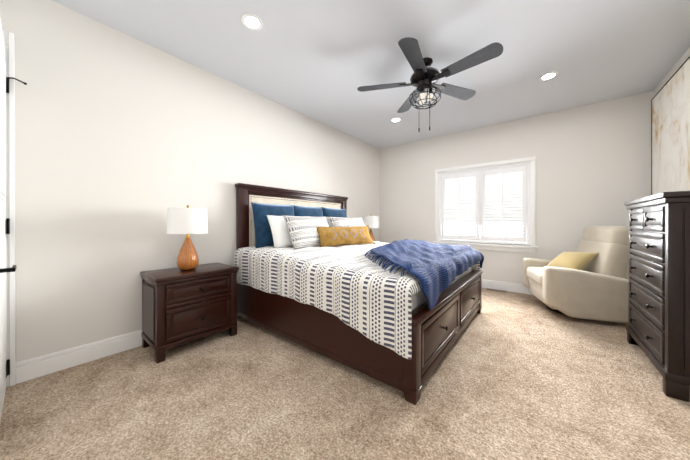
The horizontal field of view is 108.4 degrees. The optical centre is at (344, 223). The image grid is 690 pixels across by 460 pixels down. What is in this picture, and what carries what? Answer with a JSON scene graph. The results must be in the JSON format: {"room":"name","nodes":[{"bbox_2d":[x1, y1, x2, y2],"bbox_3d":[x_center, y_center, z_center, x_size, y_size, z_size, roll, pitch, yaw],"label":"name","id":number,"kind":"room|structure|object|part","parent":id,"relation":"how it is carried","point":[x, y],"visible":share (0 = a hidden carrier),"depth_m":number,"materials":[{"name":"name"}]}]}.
{"room":"bedroom","nodes":[
{"label":"bedroom","id":0,"kind":"room"},
{"bbox_2d":[0,0,379,362],"bbox_3d":[-1.151,-0.271,3.129,0.120,2.700,6.230,0,0,39],"label":"wall","id":1,"kind":"structure","parent":0,"point":[123,142],"depth_m":2.10,"materials":[{"name":"white paint"}]},
{"bbox_2d":[3,30,15,386],"bbox_3d":[-2.575,-0.095,1.323,0.148,2.355,0.990,0,0,39],"label":"door frame","id":2,"kind":"structure","parent":1,"relation":"attached to","point":[9,39],"depth_m":1.65,"materials":[{"name":"white wood"}]},
{"bbox_2d":[0,17,26,420],"bbox_3d":[-1.896,-0.041,1.399,0.834,2.223,0.128,0,0,39],"label":"door leaf","id":3,"kind":"structure","parent":1,"relation":"in","point":[4,231],"depth_m":1.40,"materials":[{"name":"white wood"}]},
{"bbox_2d":[16,330,141,383],"bbox_3d":[-0.726,1.008,3.554,0.018,0.140,4.800,0,0,39],"label":"baseboard","id":4,"kind":"structure","parent":1,"relation":"attached to","point":[32,368],"depth_m":1.88,"materials":[{"name":"white wood"}]},
{"bbox_2d":[0,288,689,459],"bbox_3d":[0.396,1.132,1.897,4.080,0.100,6.230,0,0,39],"label":"floor","id":5,"kind":"structure","parent":0,"point":[516,376],"depth_m":1.50,"materials":[{"name":"carpet"}]},
{"bbox_2d":[140,262,238,362],"bbox_3d":[-1.407,0.751,2.293,0.467,0.660,0.670,0,0,39],"label":"nightstand","id":6,"kind":"object","parent":5,"relation":"on","point":[180,307],"visible":1,"depth_m":2.11,"materials":[{"name":"brown wood"}]},
{"bbox_2d":[166,205,207,269],"bbox_3d":[-1.440,0.123,2.280,0.320,0.591,0.320,0,0,39],"label":"lamp","id":7,"kind":"object","parent":6,"relation":"on","point":[187,221],"visible":1,"depth_m":2.19,"materials":[{"name":"white fabric"}]},
{"bbox_2d":[234,183,483,404],"bbox_3d":[0.202,0.310,2.926,2.217,1.540,2.092,0,0,39],"label":"bed","id":8,"kind":"object","parent":5,"relation":"on","point":[323,274],"visible":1,"depth_m":2.10,"materials":[{"name":"brown wood"}]},
{"bbox_2d":[251,202,293,247],"bbox_3d":[-0.845,0.028,3.065,0.176,0.560,0.610,-13,-8,40],"label":"pillow","id":9,"kind":"object","parent":8,"relation":"on","point":[259,211],"depth_m":2.89,"materials":[{"name":"fabric"}]},
{"bbox_2d":[267,215,309,247],"bbox_3d":[-0.627,0.098,3.057,0.186,0.420,0.700,-24,-14,33],"label":"pillow","id":10,"kind":"object","parent":8,"relation":"on","point":[277,229],"depth_m":2.83,"materials":[{"name":"fabric"}]},
{"bbox_2d":[294,205,322,216],"bbox_3d":[-0.489,0.028,3.510,0.176,0.560,0.610,-12,-7,37],"label":"pillow","id":11,"kind":"object","parent":8,"relation":"on","point":[299,210],"depth_m":3.47,"materials":[{"name":"fabric"}]},
{"bbox_2d":[322,207,346,226],"bbox_3d":[-0.128,0.027,3.963,0.172,0.560,0.610,-12,-7,36],"label":"pillow","id":12,"kind":"object","parent":8,"relation":"on","point":[327,212],"depth_m":3.89,"materials":[{"name":"fabric"}]},
{"bbox_2d":[234,241,479,359],"bbox_3d":[0.221,0.534,2.906,2.064,0.554,2.085,0,0,39],"label":"duvet","id":13,"kind":"object","parent":8,"relation":"on","point":[367,293],"depth_m":1.97,"materials":[{"name":"white fabric"}]},
{"bbox_2d":[370,239,483,309],"bbox_3d":[0.759,0.400,2.569,0.879,0.399,1.965,0,0,39],"label":"throw","id":14,"kind":"object","parent":8,"relation":"on","point":[438,272],"depth_m":2.08,"materials":[{"name":"blue fabric"}]},
{"bbox_3d":[0.184,0.577,2.935,2.002,0.405,1.900,0,0,39],"label":"mattress","id":15,"kind":"part","parent":8,"relation":"part of","materials":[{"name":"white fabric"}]},
{"bbox_2d":[486,288,506,292],"bbox_3d":[2.434,1.073,4.000,0.280,0.008,0.110,0,0,39],"label":"air vent register","id":16,"kind":"object","parent":5,"relation":"on","point":[496,290],"visible":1,"depth_m":3.98,"materials":[{"name":"brown"}]},
{"bbox_2d":[523,226,628,322],"bbox_3d":[2.819,0.551,3.062,0.843,1.046,0.900,0,0,21],"label":"chair","id":17,"kind":"object","parent":5,"relation":"on","point":[588,278],"visible":0.9,"depth_m":2.72,"materials":[{"name":"beige fabric"}]},
{"bbox_2d":[547,252,597,269],"bbox_3d":[2.731,0.465,3.031,0.400,0.136,0.420,-35,0,-7],"label":"pillow","id":18,"kind":"object","parent":17,"relation":"on","point":[571,260],"depth_m":2.93,"materials":[{"name":"yellow fabric"}]},
{"bbox_2d":[624,191,689,401],"bbox_3d":[2.454,0.442,1.795,0.458,1.280,0.960,0,0,39],"label":"dresser","id":19,"kind":"object","parent":5,"relation":"on","point":[658,329],"visible":1,"depth_m":1.60,"materials":[{"name":"brown wood"}]},
{"bbox_3d":[0.490,0.746,4.669,0.467,0.660,0.670,0,0,39],"label":"nightstand","id":20,"kind":"object","parent":5,"relation":"on","visible":0},
{"bbox_2d":[363,214,378,240],"bbox_3d":[0.488,0.119,4.694,0.320,0.591,0.320,0,0,39],"label":"lamp","id":21,"kind":"object","parent":20,"relation":"on","point":[371,221],"visible":0.67,"depth_m":4.57,"materials":[{"name":"white fabric"}]},
{"bbox_2d":[51,0,689,148],"bbox_3d":[0.396,-1.668,1.891,4.080,0.100,6.230,0,0,39],"label":"ceiling","id":22,"kind":"structure","parent":0,"point":[321,61],"depth_m":2.31,"materials":[{"name":"white paint"}]},
{"bbox_2d":[241,13,262,29],"bbox_3d":[-0.745,-1.616,1.996,0.168,0.004,0.168,0,0,39],"label":"recessed light","id":23,"kind":"object","parent":22,"relation":"in","point":[251,21],"visible":1,"depth_m":1.99,"materials":[{"name":"white"}]},
{"bbox_2d":[391,118,400,121],"bbox_3d":[0.797,-1.620,3.891,0.168,0.004,0.168,0,0,39],"label":"recessed light","id":24,"kind":"object","parent":22,"relation":"in","point":[395,119],"visible":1,"depth_m":3.89,"materials":[{"name":"white"}]},
{"bbox_2d":[357,37,502,131],"bbox_3d":[0.807,-1.265,2.457,1.298,0.706,1.298,0,0,39],"label":"fan","id":25,"kind":"object","parent":22,"relation":"hanging from","point":[425,77],"visible":1,"depth_m":2.38,"materials":[{"name":"black metal"}]},
{"bbox_2d":[539,72,557,80],"bbox_3d":[2.234,-1.618,2.732,0.168,0.004,0.168,0,0,39],"label":"recessed light","id":26,"kind":"object","parent":22,"relation":"in","point":[547,76],"visible":1,"depth_m":2.73,"materials":[{"name":"white"}]},
{"bbox_2d":[380,91,653,283],"bbox_3d":[2.302,-0.273,4.282,3.840,2.700,0.120,0,0,39],"label":"wall","id":27,"kind":"structure","parent":0,"point":[593,164],"depth_m":3.63,"materials":[{"name":"white paint"}]},
{"bbox_2d":[433,156,537,252],"bbox_3d":[2.308,-0.285,4.242,1.560,1.455,0.175,0,0,39],"label":"window","id":28,"kind":"structure","parent":27,"relation":"in","point":[484,213],"depth_m":4.07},
{"bbox_3d":[2.339,-0.308,4.280,1.356,1.266,0.027,0,0,39],"label":"window sash","id":29,"kind":"part","parent":28,"relation":"part of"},
{"bbox_2d":[439,162,529,244],"bbox_3d":[2.300,-0.308,4.230,1.356,1.266,0.053,0,0,39],"label":"window shutters","id":30,"kind":"object","parent":28,"relation":"attached to","point":[472,199],"visible":1,"depth_m":4.16,"materials":[{"name":"white plastic"}]},
{"bbox_2d":[482,279,532,294],"bbox_3d":[2.260,1.007,4.231,3.780,0.140,0.016,0,0,39],"label":"baseboard","id":31,"kind":"structure","parent":27,"relation":"attached to","point":[506,286],"depth_m":3.97,"materials":[{"name":"white wood"}]},
{"bbox_2d":[654,48,689,95],"bbox_3d":[1.944,-0.266,0.659,0.120,2.700,6.230,0,0,39],"label":"wall","id":32,"kind":"structure","parent":0,"point":[679,63],"depth_m":2.57,"materials":[{"name":"white paint"}]},
{"bbox_2d":[651,56,689,194],"bbox_3d":[3.186,-0.844,2.348,0.041,1.266,1.559,0,0,39],"label":"canvas art","id":33,"kind":"object","parent":32,"relation":"attached to","point":[670,135],"visible":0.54,"depth_m":2.49,"materials":[{"name":"fabric"}]}
]}

